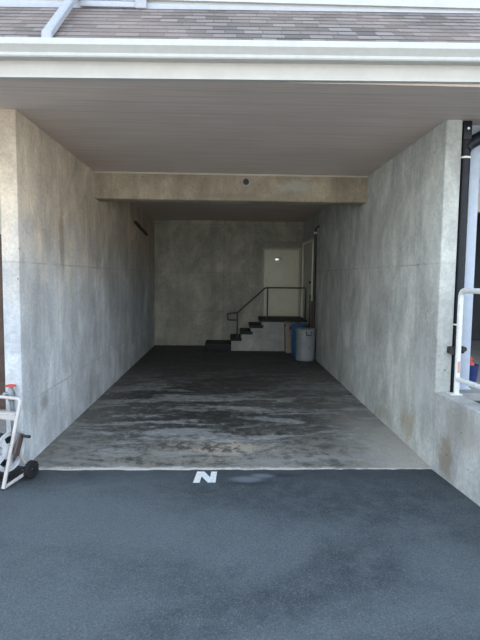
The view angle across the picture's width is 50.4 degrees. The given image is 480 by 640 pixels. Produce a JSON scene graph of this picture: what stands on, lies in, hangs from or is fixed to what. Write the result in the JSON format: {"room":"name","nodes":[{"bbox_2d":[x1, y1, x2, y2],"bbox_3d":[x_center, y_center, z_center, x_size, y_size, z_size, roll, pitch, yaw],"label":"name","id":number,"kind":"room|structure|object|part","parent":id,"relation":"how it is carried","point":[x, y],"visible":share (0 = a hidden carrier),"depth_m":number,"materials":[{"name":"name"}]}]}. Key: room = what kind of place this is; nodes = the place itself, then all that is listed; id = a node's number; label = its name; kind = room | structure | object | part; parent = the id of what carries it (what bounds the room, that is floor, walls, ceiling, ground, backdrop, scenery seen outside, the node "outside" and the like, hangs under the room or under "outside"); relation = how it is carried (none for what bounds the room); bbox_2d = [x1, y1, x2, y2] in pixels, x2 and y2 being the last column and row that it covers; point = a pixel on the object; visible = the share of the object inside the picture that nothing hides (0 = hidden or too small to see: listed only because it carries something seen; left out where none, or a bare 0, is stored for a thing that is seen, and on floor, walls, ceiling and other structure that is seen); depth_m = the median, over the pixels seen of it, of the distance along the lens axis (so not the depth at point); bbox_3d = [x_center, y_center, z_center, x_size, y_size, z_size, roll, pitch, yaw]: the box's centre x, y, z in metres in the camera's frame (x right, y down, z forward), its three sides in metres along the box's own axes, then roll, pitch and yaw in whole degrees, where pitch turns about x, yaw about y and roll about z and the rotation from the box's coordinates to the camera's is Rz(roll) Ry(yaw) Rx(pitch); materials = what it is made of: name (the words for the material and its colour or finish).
{"room":"loading dock","nodes":[
{"label":"loading dock","id":0,"kind":"room"},
{"bbox_2d":[0,202,0,233],"bbox_3d":[-4.477,-1.683,7.020,4.329,0.976,0.200,1,5,-2],"label":"wall","id":1,"kind":"structure","parent":0,"point":[0,202],"depth_m":6.97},
{"bbox_2d":[0,234,5,408],"bbox_3d":[-4.046,0.031,7.107,3.429,2.443,0.095,1,5,-2],"label":"door","id":2,"kind":"structure","parent":1,"relation":"in","point":[2,353],"depth_m":7.10,"materials":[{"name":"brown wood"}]},
{"bbox_2d":[0,409,6,432],"bbox_3d":[-4.496,1.424,6.578,4.329,0.256,3.200,1,5,-2],"label":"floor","id":3,"kind":"structure","parent":0,"point":[3,429],"depth_m":6.38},
{"bbox_2d":[0,109,154,465],"bbox_3d":[-2.303,-0.510,9.500,0.170,3.676,9.292,1,5,-2],"label":"wall","id":4,"kind":"structure","parent":0,"point":[78,271],"depth_m":6.07,"materials":[{"name":"concrete"}]},
{"bbox_2d":[2,384,16,461],"bbox_3d":[-2.215,1.044,4.920,0.124,0.846,0.107,1,5,-2],"label":"faucet","id":5,"kind":"object","parent":4,"relation":"attached to","point":[10,392],"visible":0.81,"depth_m":4.88,"materials":[{"name":"red paint"}]},
{"bbox_2d":[134,221,147,235],"bbox_3d":[-2.221,-2.059,11.514,0.070,0.200,1.506,1,5,-2],"label":"pipe","id":6,"kind":"object","parent":4,"relation":"attached to","point":[138,225],"visible":1,"depth_m":11.30,"materials":[{"name":"brown metal"}]},
{"bbox_2d":[21,345,431,469],"bbox_3d":[-0.211,1.219,9.635,4.093,0.258,9.219,1,5,-2],"label":"floor","id":7,"kind":"structure","parent":0,"point":[178,407],"depth_m":6.67,"materials":[{"name":"concrete"}]},
{"bbox_2d":[205,316,306,350],"bbox_3d":[0.401,0.346,13.616,2.631,0.832,0.970,1,5,-2],"label":"concrete steps","id":8,"kind":"structure","parent":7,"relation":"on","point":[265,334],"depth_m":13.17,"materials":[{"name":"grey concrete"}]},
{"bbox_2d":[227,287,305,337],"bbox_3d":[0.683,-0.188,13.141,2.038,1.338,0.038,1,5,-2],"label":"handrail","id":9,"kind":"object","parent":8,"relation":"on","point":[267,288],"visible":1,"depth_m":13.10,"materials":[{"name":"black metal"}]},
{"bbox_3d":[-0.071,0.143,13.150,0.038,0.660,0.038,1,5,-2],"label":"post","id":10,"kind":"part","parent":9,"relation":"part of","materials":[{"name":"black metal"}]},
{"bbox_3d":[0.686,-0.412,13.123,2.038,0.888,0.038,1,5,-2],"label":"rail","id":11,"kind":"part","parent":9,"relation":"part of","materials":[{"name":"black metal"}]},
{"bbox_3d":[0.706,-0.415,13.123,0.038,0.835,0.038,1,5,-2],"label":"post","id":12,"kind":"part","parent":9,"relation":"part of","materials":[{"name":"black metal"}]},
{"bbox_2d":[284,322,296,352],"bbox_3d":[1.274,0.440,12.968,0.335,0.775,0.320,1,5,-2],"label":"storage bin","id":13,"kind":"object","parent":7,"relation":"on","point":[287,333],"visible":0.67,"depth_m":12.84,"materials":[{"name":"beige plastic"}]},
{"bbox_2d":[289,322,308,355],"bbox_3d":[1.441,0.461,12.432,0.423,0.827,0.421,-1,5,-22],"label":"trash bin","id":14,"kind":"object","parent":7,"relation":"on","point":[293,326],"visible":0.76,"depth_m":12.31,"materials":[{"name":"blue plastic"}]},
{"bbox_3d":[1.445,0.099,12.402,0.422,0.043,0.422,2,5,20],"label":"lid","id":15,"kind":"part","parent":14,"relation":"part of","materials":[{"name":"blue plastic"}]},
{"bbox_2d":[295,326,316,360],"bbox_3d":[1.511,0.537,11.778,0.490,0.785,0.490,5,6,41],"label":"trash bin","id":16,"kind":"object","parent":7,"relation":"on","point":[305,336],"visible":1,"depth_m":11.60,"materials":[{"name":"grey plastic"}]},
{"bbox_3d":[1.515,0.194,11.749,0.492,0.041,0.492,0,5,-8],"label":"lid","id":17,"kind":"part","parent":16,"relation":"part of","materials":[{"name":"grey plastic"}]},
{"bbox_2d":[308,295,310,327],"bbox_3d":[1.697,0.118,12.440,0.051,1.470,0.080,2,4,-2],"label":"wooden board","id":18,"kind":"object","parent":7,"relation":"on","point":[309,295],"visible":0.4,"depth_m":12.39,"materials":[{"name":"brown wood"}]},
{"bbox_2d":[310,301,312,327],"bbox_3d":[1.703,0.209,12.197,0.056,1.330,0.070,2,5,-2],"label":"wooden board","id":19,"kind":"object","parent":7,"relation":"on","point":[311,301],"visible":0.24,"depth_m":12.15,"materials":[{"name":"brown wood"}]},
{"bbox_2d":[154,220,303,345],"bbox_3d":[-0.309,-0.870,14.084,4.055,3.676,0.200,1,5,-2],"label":"wall","id":20,"kind":"structure","parent":0,"point":[206,271],"depth_m":13.94,"materials":[{"name":"concrete"}]},
{"bbox_2d":[261,241,301,316],"bbox_3d":[1.131,-1.121,13.970,1.090,2.050,0.080,1,5,-2],"label":"door","id":21,"kind":"structure","parent":20,"relation":"in","point":[281,262],"depth_m":13.96,"materials":[{"name":"beige paint"}]},
{"bbox_2d":[0,469,479,639],"bbox_3d":[-14.900,1.860,0.223,34.200,0.296,9.000,1,5,-2],"label":"ground","id":22,"kind":"structure","parent":0,"point":[303,554],"depth_m":3.48,"materials":[{"name":"grey asphalt"}]},
{"bbox_2d":[0,395,38,488],"bbox_3d":[-2.184,1.097,4.685,0.590,0.782,0.450,2,5,18],"label":"cart","id":23,"kind":"object","parent":22,"relation":"on","point":[11,442],"visible":1,"depth_m":4.63,"materials":[{"name":"beige paint"}]},
{"bbox_3d":[-2.195,0.744,4.725,0.410,0.085,0.050,2,5,18],"label":"push handle","id":24,"kind":"part","parent":23,"relation":"part of","materials":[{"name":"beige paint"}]},
{"bbox_2d":[193,472,216,482],"bbox_3d":[-0.330,1.498,4.867,0.218,0.003,0.265,1,5,-2],"label":"painted letter","id":25,"kind":"object","parent":22,"relation":"on","point":[212,479],"visible":1,"depth_m":4.85,"materials":[{"name":"paint"}]},
{"bbox_2d":[0,79,479,221],"bbox_3d":[0.314,-2.333,9.018,15.000,0.100,10.081,1,5,-2],"label":"ceiling","id":26,"kind":"structure","parent":0,"point":[284,128],"depth_m":5.12,"materials":[{"name":"white paint"}]},
{"bbox_2d":[94,171,367,204],"bbox_3d":[-0.128,-1.982,7.704,4.055,0.390,0.316,1,5,-2],"label":"beam","id":27,"kind":"structure","parent":26,"relation":"attached to","point":[108,186],"depth_m":7.57,"materials":[{"name":"concrete"}]},
{"bbox_2d":[0,7,479,42],"bbox_3d":[0.516,-2.465,4.330,15.408,0.939,0.993,1,5,-2],"label":"roof","id":28,"kind":"structure","parent":0,"point":[129,23],"depth_m":4.27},
{"bbox_2d":[0,60,479,83],"bbox_3d":[0.523,-1.992,3.967,15.400,0.265,0.050,0,5,-1],"label":"trim","id":29,"kind":"structure","parent":28,"relation":"attached to","point":[9,70],"depth_m":3.94,"materials":[{"name":"white paint"}]},
{"bbox_2d":[0,37,479,65],"bbox_3d":[0.527,-2.041,3.885,15.400,0.129,0.121,0,5,-1],"label":"gutter","id":30,"kind":"object","parent":29,"relation":"attached to","point":[11,48],"visible":1,"depth_m":3.84,"materials":[{"name":"white paint"}]},
{"bbox_2d":[0,0,479,12],"bbox_3d":[-0.551,-4.378,4.705,17.000,4.674,0.262,1,5,-2],"label":"wall","id":31,"kind":"structure","parent":0,"point":[425,6],"depth_m":4.75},
{"bbox_2d":[41,0,76,37],"bbox_3d":[-1.461,-2.880,4.186,0.089,1.573,0.946,0,5,-3],"label":"downspout","id":32,"kind":"object","parent":31,"relation":"attached to","point":[59,16],"visible":0.82,"depth_m":4.01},
{"bbox_2d":[80,0,147,9],"bbox_3d":[-1.153,-3.490,4.629,0.610,1.285,0.092,1,5,-2],"label":"window","id":33,"kind":"structure","parent":31,"relation":"in","point":[134,4],"depth_m":4.65,"materials":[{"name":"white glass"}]},
{"bbox_3d":[-1.165,-3.021,4.684,0.420,0.190,0.060,1,5,-2],"label":"apron panel","id":34,"kind":"part","parent":33,"relation":"part of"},
{"bbox_3d":[-0.899,-3.477,4.637,0.100,1.265,0.092,1,5,-2],"label":"casing","id":35,"kind":"part","parent":33,"relation":"part of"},
{"bbox_2d":[303,120,462,466],"bbox_3d":[1.919,-0.470,9.637,0.172,3.676,9.242,1,5,-2],"label":"wall","id":36,"kind":"structure","parent":0,"point":[386,264],"depth_m":6.21,"materials":[{"name":"concrete"}]},
{"bbox_2d":[301,239,313,319],"bbox_3d":[1.709,-1.007,12.993,0.080,2.000,1.530,1,5,-2],"label":"door","id":37,"kind":"structure","parent":36,"relation":"in","point":[308,246],"depth_m":12.97,"materials":[{"name":"paint"}]},
{"bbox_2d":[312,226,318,327],"bbox_3d":[1.747,-0.620,11.837,0.082,3.084,0.344,0,5,-4],"label":"pipe","id":38,"kind":"object","parent":36,"relation":"attached to","point":[315,232],"visible":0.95,"depth_m":11.91,"materials":[{"name":"black plastic"}]},
{"bbox_2d":[447,121,479,391],"bbox_3d":[2.339,-0.624,5.021,0.546,2.712,0.180,1,5,-2],"label":"drain pipe","id":39,"kind":"object","parent":36,"relation":"attached to","point":[469,141],"visible":0.84,"depth_m":4.98,"materials":[{"name":"black plastic"}]},
{"bbox_2d":[461,140,469,147],"bbox_3d":[2.193,-1.703,4.957,0.112,0.070,0.112,1,5,-2],"label":"drainpipe","id":40,"kind":"object","parent":39,"relation":"attached to","point":[465,143],"depth_m":4.91,"materials":[{"name":"black metal"}]},
{"bbox_2d":[432,392,479,505],"bbox_3d":[2.209,1.363,3.639,0.213,1.030,3.033,0,5,-6],"label":"wall","id":41,"kind":"structure","parent":0,"point":[456,428],"depth_m":4.68,"materials":[{"name":"concrete"}]},
{"bbox_2d":[447,288,479,394],"bbox_3d":[2.240,0.309,3.790,0.122,1.046,2.489,0,5,-6],"label":"guard rail","id":42,"kind":"object","parent":41,"relation":"on","point":[457,379],"visible":1,"depth_m":4.94,"materials":[{"name":"white metal"}]},
{"bbox_3d":[2.261,0.677,3.808,0.048,0.048,2.389,0,5,-6],"label":"rail","id":43,"kind":"part","parent":42,"relation":"part of","materials":[{"name":"white metal"}]},
{"bbox_2d":[459,341,479,400],"bbox_3d":[4.686,1.073,7.488,5.274,1.025,4.600,1,5,-2],"label":"floor","id":44,"kind":"structure","parent":0,"point":[473,394],"depth_m":6.04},
{"bbox_2d":[459,125,479,389],"bbox_3d":[2.324,-0.608,5.198,0.132,2.651,0.132,1,5,-2],"label":"porch post","id":45,"kind":"object","parent":44,"relation":"on","point":[475,153],"visible":0.63,"depth_m":5.15,"materials":[{"name":"white plastic"}]},
{"bbox_2d":[469,360,478,381],"bbox_3d":[2.584,0.561,5.704,0.161,0.243,0.160,1,5,-2],"label":"bucket","id":46,"kind":"object","parent":44,"relation":"on","point":[473,372],"visible":0.52,"depth_m":5.64,"materials":[{"name":"blue plastic"}]},
{"bbox_2d":[471,213,479,340],"bbox_3d":[4.988,-0.936,9.535,4.600,2.656,0.200,1,5,-2],"label":"wall","id":47,"kind":"structure","parent":0,"point":[475,333],"depth_m":9.46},
{"bbox_2d":[477,171,479,212],"bbox_3d":[4.746,-1.640,6.218,5.274,0.706,0.120,1,5,-2],"label":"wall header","id":48,"kind":"structure","parent":0,"point":[478,211],"depth_m":6.12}
]}

